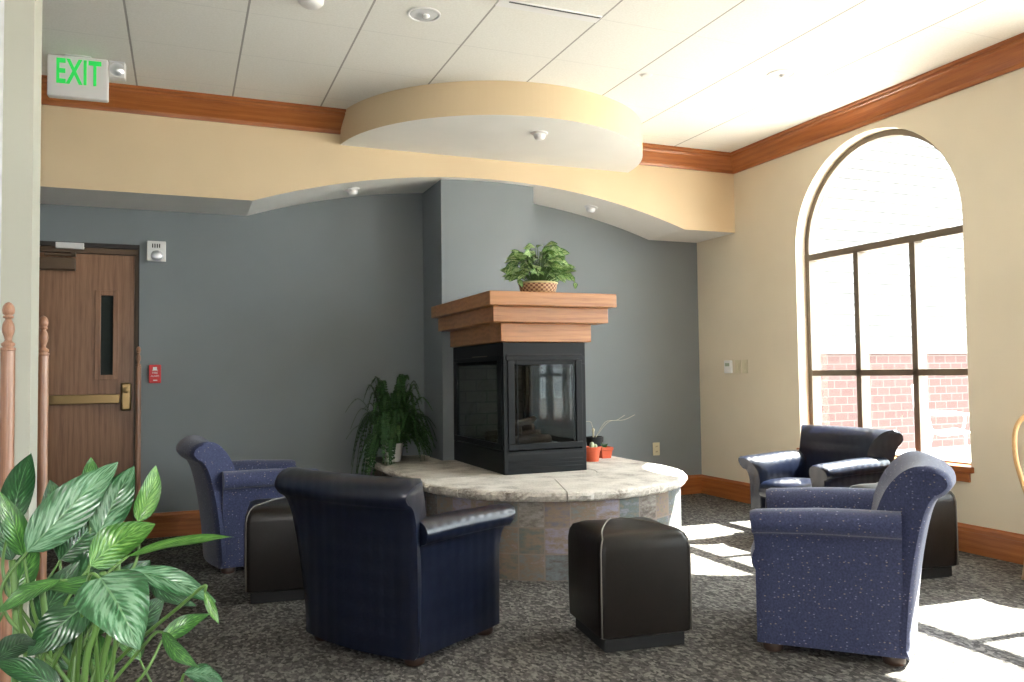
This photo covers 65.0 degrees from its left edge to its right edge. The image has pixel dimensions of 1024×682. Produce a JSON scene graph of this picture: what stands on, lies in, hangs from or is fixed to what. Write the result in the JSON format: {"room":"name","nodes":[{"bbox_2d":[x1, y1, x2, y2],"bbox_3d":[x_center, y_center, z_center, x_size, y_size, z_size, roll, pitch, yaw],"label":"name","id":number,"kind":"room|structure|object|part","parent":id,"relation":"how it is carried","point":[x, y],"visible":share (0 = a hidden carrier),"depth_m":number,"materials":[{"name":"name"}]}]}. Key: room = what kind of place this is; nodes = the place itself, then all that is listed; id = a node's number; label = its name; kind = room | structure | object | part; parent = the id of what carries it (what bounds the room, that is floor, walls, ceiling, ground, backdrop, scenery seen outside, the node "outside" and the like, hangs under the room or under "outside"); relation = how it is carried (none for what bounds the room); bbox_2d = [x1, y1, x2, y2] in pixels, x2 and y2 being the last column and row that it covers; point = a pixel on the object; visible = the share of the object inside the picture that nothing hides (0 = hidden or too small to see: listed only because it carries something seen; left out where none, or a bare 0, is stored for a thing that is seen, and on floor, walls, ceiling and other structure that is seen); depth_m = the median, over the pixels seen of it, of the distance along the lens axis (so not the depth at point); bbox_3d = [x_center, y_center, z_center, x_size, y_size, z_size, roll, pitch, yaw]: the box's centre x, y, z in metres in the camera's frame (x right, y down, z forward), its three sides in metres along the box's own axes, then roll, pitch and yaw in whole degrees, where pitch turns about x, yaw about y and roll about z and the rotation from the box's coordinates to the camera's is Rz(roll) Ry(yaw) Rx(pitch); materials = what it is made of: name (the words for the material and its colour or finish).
{"room":"lounge","nodes":[
{"label":"lounge","id":0,"kind":"room"},
{"bbox_2d":[0,0,3,294],"bbox_3d":[-0.488,-0.406,-0.544,0.120,3.180,7.330,0,-2,-22],"label":"wall","id":1,"kind":"structure","parent":0,"point":[1,1],"depth_m":2.86,"materials":[{"name":"white paint"}]},
{"bbox_2d":[40,193,701,512],"bbox_3d":[-1.141,-0.101,6.856,6.391,3.180,0.200,0,-2,-22],"label":"wall","id":2,"kind":"structure","parent":0,"point":[263,329],"depth_m":6.59,"materials":[{"name":"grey paint"}]},
{"bbox_2d":[38,241,139,521],"bbox_3d":[-3.267,0.377,5.942,0.928,2.205,0.238,0,-2,-22],"label":"door","id":3,"kind":"structure","parent":2,"relation":"in","point":[89,297],"depth_m":5.97,"materials":[{"name":"brown wood"}]},
{"bbox_3d":[-3.312,-0.638,5.892,0.200,0.030,0.060,0,-2,-22],"label":"closer arm","id":4,"kind":"part","parent":3,"relation":"part of","materials":[{"name":"brown metal"}]},
{"bbox_2d":[55,242,83,249],"bbox_3d":[-3.252,-0.701,5.913,0.185,0.045,0.032,0,-2,-22],"label":"sensor","id":5,"kind":"object","parent":3,"relation":"attached to","point":[59,245],"visible":1,"depth_m":5.90,"materials":[{"name":"white plastic"}]},
{"bbox_3d":[-3.032,-0.044,6.013,0.159,0.671,0.010,0,-2,-22],"label":"glazing trim","id":6,"kind":"part","parent":3,"relation":"part of","materials":[{"name":"brown wood"}]},
{"bbox_3d":[-3.042,-0.043,6.038,0.083,0.595,0.006,0,-2,-22],"label":"pane","id":7,"kind":"part","parent":3,"relation":"part of","materials":[{"name":"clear glass"}]},
{"bbox_2d":[149,365,160,382],"bbox_3d":[-2.701,0.249,6.078,0.084,0.138,0.026,0,-2,-22],"label":"sign","id":8,"kind":"object","parent":2,"relation":"attached to","point":[154,370],"visible":1,"depth_m":6.07,"materials":[{"name":"red plastic"}]},
{"bbox_2d":[147,241,165,261],"bbox_3d":[-2.701,-0.681,6.103,0.132,0.156,0.057,0,-2,-22],"label":"fire alarm","id":9,"kind":"object","parent":2,"relation":"attached to","point":[156,250],"visible":1,"depth_m":6.09,"materials":[{"name":"white plastic"}]},
{"bbox_2d":[143,510,201,538],"bbox_3d":[-1.762,1.389,6.414,2.220,0.182,0.022,0,-2,-22],"label":"baseboard","id":10,"kind":"structure","parent":2,"relation":"attached to","point":[178,523],"depth_m":6.08,"materials":[{"name":"brown wood"}]},
{"bbox_2d":[653,442,659,455],"bbox_3d":[1.389,1.038,7.729,0.076,0.124,0.012,0,-2,-22],"label":"wall outlet","id":11,"kind":"object","parent":2,"relation":"attached to","point":[656,446],"visible":1,"depth_m":7.73,"materials":[{"name":"beige plastic"}]},
{"bbox_2d":[680,474,701,494],"bbox_3d":[0.946,1.400,7.525,2.009,0.182,0.022,0,-2,-22],"label":"baseboard","id":12,"kind":"structure","parent":2,"relation":"attached to","point":[693,485],"depth_m":7.85,"materials":[{"name":"brown wood"}]},
{"bbox_2d":[40,105,734,242],"bbox_3d":[-0.912,-1.354,6.574,6.191,0.704,0.601,0,-2,-22],"label":"soffit","id":13,"kind":"structure","parent":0,"point":[91,158],"depth_m":5.97,"materials":[{"name":"beige paint"}]},
{"bbox_2d":[41,75,345,134],"bbox_3d":[-2.432,-1.651,5.563,2.610,0.155,0.138,0,-2,-22],"label":"trim","id":14,"kind":"structure","parent":13,"relation":"attached to","point":[123,98],"depth_m":5.68,"materials":[{"name":"brown wood"}]},
{"bbox_2d":[344,187,359,195],"bbox_3d":[-1.274,-1.188,6.401,0.122,0.065,0.123,0,-2,-16],"label":"spotlight","id":15,"kind":"object","parent":13,"relation":"attached to","point":[351,191],"visible":1,"depth_m":6.37,"materials":[{"name":"white plastic"}]},
{"bbox_2d":[584,205,597,212],"bbox_3d":[0.709,-1.183,7.214,0.122,0.065,0.123,0,-2,-16],"label":"spotlight","id":16,"kind":"object","parent":13,"relation":"attached to","point":[589,208],"visible":1,"depth_m":7.18,"materials":[{"name":"white plastic"}]},
{"bbox_2d":[639,143,732,173],"bbox_3d":[1.537,-1.635,7.192,1.191,0.155,0.138,0,-2,-22],"label":"trim","id":17,"kind":"structure","parent":13,"relation":"attached to","point":[657,155],"depth_m":7.20,"materials":[{"name":"brown wood"}]},
{"bbox_2d":[423,179,536,501],"bbox_3d":[-0.279,0.082,6.808,0.813,2.790,0.528,0,-2,-22],"label":"wall","id":18,"kind":"structure","parent":0,"point":[471,228],"depth_m":6.58,"materials":[{"name":"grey paint"}]},
{"bbox_2d":[340,80,642,172],"bbox_3d":[0.070,-1.622,6.050,2.512,0.235,1.139,0,-2,-22],"label":"ceiling","id":19,"kind":"structure","parent":0,"point":[493,120],"depth_m":5.75,"materials":[{"name":"beige paint"}]},
{"bbox_2d":[531,131,547,140],"bbox_3d":[0.200,-1.489,5.851,0.124,0.051,0.124,0,-2,-22],"label":"spotlight","id":20,"kind":"object","parent":19,"relation":"attached to","point":[538,135],"visible":1,"depth_m":5.82,"materials":[{"name":"white plastic"}]},
{"bbox_2d":[42,0,1023,152],"bbox_3d":[1.038,-1.991,1.958,6.691,0.150,11.066,0,-2,-22],"label":"ceiling","id":21,"kind":"structure","parent":0,"point":[710,62],"depth_m":4.88,"materials":[{"name":"tile"}]},
{"bbox_2d":[47,54,125,102],"bbox_3d":[-2.629,-1.618,4.975,0.427,0.263,0.099,0,-2,-19],"label":"exit sign","id":22,"kind":"object","parent":21,"relation":"hanging from","point":[69,76],"visible":1,"depth_m":4.93,"materials":[{"name":"white plastic"}]},
{"bbox_2d":[109,60,125,81],"bbox_3d":[-2.473,-1.695,5.037,0.095,0.104,0.094,0,-2,-22],"label":"lamp","id":23,"kind":"object","parent":22,"relation":"attached to","point":[117,69],"depth_m":5.01,"materials":[{"name":"silver metal"}]},
{"bbox_2d":[298,0,323,9],"bbox_3d":[-1.057,-1.780,4.228,0.130,0.038,0.130,0,-2,-22],"label":"smoke detector","id":24,"kind":"object","parent":21,"relation":"attached to","point":[308,4],"visible":1,"depth_m":4.21,"materials":[{"name":"white plastic"}]},
{"bbox_2d":[407,7,440,21],"bbox_3d":[-0.484,-1.787,4.420,0.184,0.022,0.184,0,-2,-22],"label":"recessed light","id":25,"kind":"object","parent":21,"relation":"in","point":[419,14],"visible":1,"depth_m":4.41,"materials":[{"name":"white plastic"}]},
{"bbox_3d":[-0.473,-1.786,4.424,0.040,0.019,0.040,0,-2,-22],"label":"bulb","id":26,"kind":"part","parent":25,"relation":"part of","materials":[{"name":"white glass"}]},
{"bbox_2d":[495,0,601,22],"bbox_3d":[0.206,-1.803,4.391,0.610,0.010,0.080,0,-2,-22],"label":"ceiling vent","id":27,"kind":"object","parent":21,"relation":"in","point":[513,4],"visible":1,"depth_m":4.38,"materials":[{"name":"white plastic"}]},
{"bbox_2d":[639,73,652,77],"bbox_3d":[0.896,-1.773,5.370,0.090,0.009,0.090,0,-2,-22],"label":"sprinkler cover","id":28,"kind":"object","parent":21,"relation":"attached to","point":[643,75],"visible":1,"depth_m":5.36,"materials":[{"name":"white metal"}]},
{"bbox_2d":[767,69,795,79],"bbox_3d":[1.802,-1.777,5.381,0.184,0.022,0.184,0,-2,-22],"label":"sprinkler","id":29,"kind":"object","parent":21,"relation":"in","point":[780,74],"visible":1,"depth_m":5.37,"materials":[{"name":"white plastic"}]},
{"bbox_2d":[47,493,1023,681],"bbox_3d":[0.949,1.320,1.772,6.411,0.120,11.066,0,-2,-22],"label":"floor","id":30,"kind":"structure","parent":0,"point":[971,620],"depth_m":3.57,"materials":[{"name":"carpet"}]},
{"bbox_2d":[0,302,15,681],"bbox_3d":[-1.627,0.598,2.583,0.052,1.452,0.052,0,-2,-22],"label":"turned post","id":31,"kind":"object","parent":30,"relation":"on","point":[7,358],"visible":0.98,"depth_m":2.58,"materials":[{"name":"brown wood"}]},
{"bbox_2d":[0,0,41,681],"bbox_3d":[-2.274,-0.251,2.773,1.095,3.180,0.170,0,-2,-22],"label":"wall pier","id":32,"kind":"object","parent":30,"relation":"on","point":[22,70],"visible":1,"depth_m":2.90,"materials":[{"name":"paint"}]},
{"bbox_2d":[36,316,49,580],"bbox_3d":[-1.856,0.625,3.170,0.052,1.452,0.052,0,-2,-22],"label":"turned post","id":33,"kind":"object","parent":30,"relation":"on","point":[43,355],"visible":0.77,"depth_m":3.17,"materials":[{"name":"brown wood"}]},
{"bbox_2d":[0,454,229,681],"bbox_3d":[-0.715,0.730,1.376,0.557,1.070,0.364,-2,-2,22],"label":"potted houseplant","id":34,"kind":"object","parent":30,"relation":"on","point":[82,519],"visible":1,"depth_m":1.38,"materials":[{"name":"green plant"}]},
{"bbox_2d":[135,346,140,520],"bbox_3d":[-2.777,0.757,5.967,0.048,1.435,0.048,0,-2,-22],"label":"turned post","id":35,"kind":"object","parent":30,"relation":"on","point":[138,349],"visible":0.91,"depth_m":5.96,"materials":[{"name":"brown wood"}]},
{"bbox_2d":[176,435,317,573],"bbox_3d":[-1.739,1.029,5.267,0.848,0.809,0.809,1,-3,-28],"label":"armchair","id":36,"kind":"object","parent":30,"relation":"on","point":[225,488],"visible":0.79,"depth_m":4.91,"materials":[{"name":"blue fabric"}]},
{"bbox_3d":[-1.954,1.008,5.152,0.361,0.770,0.716,1,-3,-28],"label":"backrest","id":37,"kind":"part","parent":36,"relation":"part of","materials":[{"name":"blue fabric"}]},
{"bbox_3d":[-1.802,1.117,5.582,0.586,0.583,0.188,1,-3,-28],"label":"arm","id":38,"kind":"part","parent":36,"relation":"part of","materials":[{"name":"blue fabric"}]},
{"bbox_3d":[-1.508,1.091,5.036,0.586,0.583,0.188,1,-3,-28],"label":"arm","id":39,"kind":"part","parent":36,"relation":"part of","materials":[{"name":"blue fabric"}]},
{"bbox_2d":[244,497,304,603],"bbox_3d":[-1.252,1.141,4.476,0.436,0.509,0.436,0,-2,-15],"label":"ottoman","id":40,"kind":"object","parent":30,"relation":"on","point":[272,563],"visible":0.53,"depth_m":4.25,"materials":[{"name":"black leather"}]},
{"bbox_2d":[275,467,514,666],"bbox_3d":[-0.526,0.964,3.672,0.824,0.781,0.842,-2,-3,36],"label":"armchair","id":41,"kind":"object","parent":30,"relation":"on","point":[382,576],"visible":1,"depth_m":3.39,"materials":[{"name":"blue leather"}]},
{"bbox_3d":[-0.675,0.939,3.468,0.824,0.744,0.336,-2,-3,36],"label":"backrest","id":42,"kind":"part","parent":41,"relation":"part of","materials":[{"name":"blue leather"}]},
{"bbox_3d":[-0.218,1.027,3.565,0.188,0.563,0.650,-2,-3,36],"label":"arm","id":43,"kind":"part","parent":41,"relation":"part of","materials":[{"name":"blue fabric"}]},
{"bbox_2d":[365,455,686,580],"bbox_3d":[0.126,1.176,5.835,1.884,0.515,2.541,0,-2,-22],"label":"hearth","id":44,"kind":"object","parent":30,"relation":"on","point":[534,547],"visible":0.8,"depth_m":4.79,"materials":[{"name":"stone"}]},
{"bbox_2d":[346,374,436,474],"bbox_3d":[-0.952,0.904,6.361,0.716,1.284,0.672,1,-3,-30],"label":"potted fern","id":45,"kind":"object","parent":44,"relation":"on","point":[393,424],"visible":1,"depth_m":6.25,"materials":[{"name":"green plant"}]},
{"bbox_2d":[382,443,403,461],"bbox_3d":[-0.941,0.880,6.357,0.168,0.145,0.168,0,-2,-22],"label":"pot","id":46,"kind":"object","parent":44,"relation":"on","point":[399,446],"depth_m":6.31,"materials":[{"name":"white ceramic"}]},
{"bbox_2d":[453,342,586,474],"bbox_3d":[0.029,0.479,6.035,0.638,0.894,1.096,0,-2,-22],"label":"fireplace","id":47,"kind":"object","parent":44,"relation":"on","point":[494,431],"visible":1,"depth_m":5.64,"materials":[{"name":"black metal"}]},
{"bbox_3d":[-0.441,0.497,6.408,0.036,0.592,0.050,0,-2,-22],"label":"corner post","id":48,"kind":"part","parent":47,"relation":"part of","materials":[{"name":"black metal"}]},
{"bbox_3d":[-0.258,0.442,5.921,0.020,0.637,1.014,0,-2,-22],"label":"door","id":49,"kind":"part","parent":47,"relation":"part of","materials":[{"name":"black glass"}]},
{"bbox_3d":[-0.046,0.453,5.446,0.036,0.592,0.036,0,-2,-22],"label":"corner post","id":50,"kind":"part","parent":47,"relation":"part of","materials":[{"name":"black metal"}]},
{"bbox_2d":[453,342,584,365],"bbox_3d":[0.023,0.106,6.053,0.622,0.148,1.090,0,-2,-22],"label":"hood","id":51,"kind":"object","parent":47,"relation":"attached to","point":[504,353],"depth_m":5.59,"materials":[{"name":"black metal"}]},
{"bbox_2d":[431,290,616,346],"bbox_3d":[0.040,-0.136,5.951,0.934,0.322,1.315,0,-2,-22],"label":"mantel shelf","id":52,"kind":"object","parent":47,"relation":"on","point":[488,317],"visible":0.94,"depth_m":5.49,"materials":[{"name":"brown wood"}]},
{"bbox_2d":[518,281,557,291],"bbox_3d":[0.179,-0.360,5.521,0.276,0.080,0.276,0,-2,-22],"label":"basket","id":53,"kind":"object","parent":52,"relation":"on","point":[529,286],"depth_m":5.41,"materials":[{"name":"beige wicker"}]},
{"bbox_2d":[501,241,577,291],"bbox_3d":[0.185,-0.495,5.520,0.514,0.350,0.519,0,-2,-22],"label":"plant","id":54,"kind":"object","parent":52,"relation":"on","point":[552,263],"visible":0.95,"depth_m":5.43,"materials":[{"name":"green plant"}]},
{"bbox_3d":[0.101,0.499,6.630,0.036,0.592,0.050,0,-2,-22],"label":"corner post","id":55,"kind":"part","parent":47,"relation":"part of","materials":[{"name":"black metal"}]},
{"bbox_3d":[0.231,0.421,5.543,0.586,0.637,0.022,0,-2,-22],"label":"door","id":56,"kind":"part","parent":47,"relation":"part of","materials":[{"name":"black metal"}]},
{"bbox_3d":[0.314,0.445,6.155,0.020,0.637,1.014,0,-2,-22],"label":"door","id":57,"kind":"part","parent":47,"relation":"part of","materials":[{"name":"glass"}]},
{"bbox_3d":[0.496,0.456,5.668,0.036,0.592,0.036,0,-2,-22],"label":"corner post","id":58,"kind":"part","parent":47,"relation":"part of","materials":[{"name":"black metal"}]},
{"bbox_2d":[586,442,600,461],"bbox_3d":[0.618,0.853,6.202,0.139,0.147,0.139,0,-2,-22],"label":"succulent pot","id":59,"kind":"object","parent":44,"relation":"on","point":[592,451],"visible":0.84,"depth_m":6.15,"materials":[{"name":"orange ceramic"}]},
{"bbox_2d":[599,443,612,458],"bbox_3d":[0.737,0.877,6.422,0.109,0.114,0.109,0,-2,-22],"label":"succulent pot","id":60,"kind":"object","parent":44,"relation":"on","point":[606,451],"visible":0.92,"depth_m":6.38,"materials":[{"name":"orange ceramic"}]},
{"bbox_2d":[586,415,633,445],"bbox_3d":[0.804,0.786,6.744,0.533,0.320,0.153,0,-2,-22],"label":"succulent pot","id":61,"kind":"object","parent":44,"relation":"on","point":[598,440],"visible":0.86,"depth_m":6.65,"materials":[{"name":"black"}]},
{"bbox_3d":[0.688,0.871,6.693,0.153,0.150,0.153,0,-2,-22],"label":"pot","id":62,"kind":"part","parent":61,"relation":"part of","materials":[{"name":"black ceramic"}]},
{"bbox_2d":[568,517,691,652],"bbox_3d":[0.527,1.087,3.672,0.436,0.509,0.436,0,-2,-15],"label":"ottoman","id":63,"kind":"object","parent":30,"relation":"on","point":[630,588],"visible":1,"depth_m":3.48,"materials":[{"name":"black leather"}]},
{"bbox_2d":[738,424,902,509],"bbox_3d":[2.173,1.010,5.667,0.842,0.781,0.824,1,-3,-28],"label":"armchair","id":64,"kind":"object","parent":30,"relation":"on","point":[826,456],"visible":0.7,"depth_m":5.68,"materials":[{"name":"blue leather"}]},
{"bbox_3d":[1.944,1.094,5.893,0.650,0.563,0.188,1,-3,-28],"label":"arm","id":65,"kind":"part","parent":64,"relation":"part of","materials":[{"name":"blue leather"}]},
{"bbox_2d":[759,477,811,498],"bbox_3d":[2.042,1.036,5.596,0.487,0.139,0.434,1,-3,-28],"label":"seat cushion","id":66,"kind":"object","parent":64,"relation":"on","point":[765,483],"depth_m":5.61,"materials":[{"name":"blue leather"}]},
{"bbox_3d":[2.235,1.068,5.345,0.650,0.563,0.188,1,-3,-28],"label":"arm","id":67,"kind":"part","parent":64,"relation":"part of","materials":[{"name":"blue leather"}]},
{"bbox_3d":[2.397,0.994,5.786,0.336,0.744,0.824,1,-3,-28],"label":"backrest","id":68,"kind":"part","parent":64,"relation":"part of","materials":[{"name":"blue leather"}]},
{"bbox_2d":[750,450,955,666],"bbox_3d":[1.517,0.922,3.608,0.848,0.809,0.809,-2,-3,23],"label":"armchair","id":69,"kind":"object","parent":30,"relation":"on","point":[839,569],"visible":1,"depth_m":3.31,"materials":[{"name":"blue fabric"}]},
{"bbox_2d":[750,541,754,567],"bbox_3d":[1.351,0.954,3.678,0.487,0.144,0.434,-2,-3,23],"label":"seat cushion","id":70,"kind":"object","parent":69,"relation":"on","point":[752,551],"depth_m":3.56,"materials":[{"name":"blue fabric"}]},
{"bbox_3d":[1.553,1.008,3.927,0.586,0.583,0.188,-2,-3,23],"label":"arm","id":71,"kind":"part","parent":69,"relation":"part of","materials":[{"name":"blue fabric"}]},
{"bbox_3d":[1.308,0.989,3.357,0.586,0.583,0.188,-2,-3,23],"label":"arm","id":72,"kind":"part","parent":69,"relation":"part of","materials":[{"name":"blue fabric"}]},
{"bbox_3d":[1.740,0.896,3.512,0.361,0.770,0.717,-2,-3,23],"label":"backrest","id":73,"kind":"part","parent":69,"relation":"part of","materials":[{"name":"blue fabric"}]},
{"bbox_2d":[849,482,958,578],"bbox_3d":[2.304,1.109,4.768,0.436,0.509,0.436,0,-2,-17],"label":"ottoman","id":74,"kind":"object","parent":30,"relation":"on","point":[941,552],"visible":0.21,"depth_m":4.59,"materials":[{"name":"black leather"}]},
{"bbox_2d":[1012,414,1023,579],"bbox_3d":[3.000,0.849,4.336,0.461,0.982,0.515,-2,-3,26],"label":"dining chair","id":75,"kind":"object","parent":30,"relation":"on","point":[1020,420],"visible":1,"depth_m":4.59,"materials":[{"name":"brown wood"}]},
{"bbox_2d":[697,67,1023,533],"bbox_3d":[3.966,-0.316,3.084,0.195,3.200,11.066,0,-2,-22],"label":"wall","id":76,"kind":"structure","parent":0,"point":[752,307],"depth_m":6.45,"materials":[{"name":"beige paint"}]},
{"bbox_2d":[724,360,732,372],"bbox_3d":[2.024,0.242,7.522,0.026,0.120,0.104,0,-2,-22],"label":"thermostat","id":77,"kind":"object","parent":76,"relation":"attached to","point":[728,365],"visible":1,"depth_m":7.50,"materials":[{"name":"white plastic"}]},
{"bbox_2d":[735,360,740,372],"bbox_3d":[2.080,0.236,7.404,0.012,0.124,0.076,0,-2,-22],"label":"light switch","id":78,"kind":"object","parent":76,"relation":"attached to","point":[737,362],"visible":1,"depth_m":7.39,"materials":[{"name":"beige plastic"}]},
{"bbox_2d":[742,360,747,372],"bbox_3d":[2.118,0.232,7.312,0.012,0.124,0.076,0,-2,-22],"label":"light switch","id":79,"kind":"object","parent":76,"relation":"attached to","point":[744,362],"visible":1,"depth_m":7.30,"materials":[{"name":"beige plastic"}]},
{"bbox_2d":[701,474,1023,564],"bbox_3d":[3.884,1.181,2.983,0.022,0.182,10.666,0,-2,-22],"label":"baseboard","id":80,"kind":"structure","parent":76,"relation":"attached to","point":[1008,546],"depth_m":5.17,"materials":[{"name":"brown wood"}]},
{"bbox_2d":[730,32,1023,173],"bbox_3d":[3.907,-1.840,2.804,0.138,0.155,10.065,0,-2,-22],"label":"trim","id":81,"kind":"structure","parent":76,"relation":"attached to","point":[1006,56],"depth_m":5.71,"materials":[{"name":"brown wood"}]},
{"bbox_2d":[796,129,973,481],"bbox_3d":[2.746,-0.310,6.013,0.220,2.523,1.596,0,-2,-22],"label":"window","id":82,"kind":"structure","parent":76,"relation":"in","point":[963,470],"depth_m":6.20,"materials":[{"name":"wood"}]},
{"bbox_3d":[2.719,0.871,5.948,0.130,0.040,1.596,0,-2,-22],"label":"sill","id":83,"kind":"part","parent":82,"relation":"part of","materials":[{"name":"brown wood"}]},
{"bbox_3d":[2.801,-0.724,6.054,0.090,0.053,1.466,0,-2,-22],"label":"rail","id":84,"kind":"part","parent":82,"relation":"part of","materials":[{"name":"brown metal"}]},
{"bbox_3d":[2.813,0.236,6.015,0.090,0.047,1.466,0,-2,-22],"label":"rail","id":85,"kind":"part","parent":82,"relation":"part of","materials":[{"name":"wood"}]},
{"label":"outside","id":86,"kind":"structure","parent":0,"visible":0},
{"bbox_2d":[896,445,970,461],"bbox_3d":[19.854,1.448,10.787,35.064,0.080,55.000,0,-2,-22],"label":"patio","id":87,"kind":"structure","parent":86,"point":[954,452],"depth_m":11.60,"materials":[{"name":"concrete"}]},
{"bbox_2d":[817,136,969,449],"bbox_3d":[15.198,-1.116,16.160,30.020,5.590,0.350,0,-2,-22],"label":"window glass","id":88,"kind":"object","parent":87,"relation":"on","point":[896,187],"visible":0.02,"depth_m":12.13,"materials":[{"name":"clear glass"}]},
{"bbox_2d":[911,384,969,460],"bbox_3d":[5.393,1.049,9.996,0.636,1.017,0.568,-1,-2,14],"label":"patio chair","id":89,"kind":"object","parent":87,"relation":"on","point":[953,431],"visible":0.48,"depth_m":9.94,"materials":[{"name":"white metal"}]}
]}

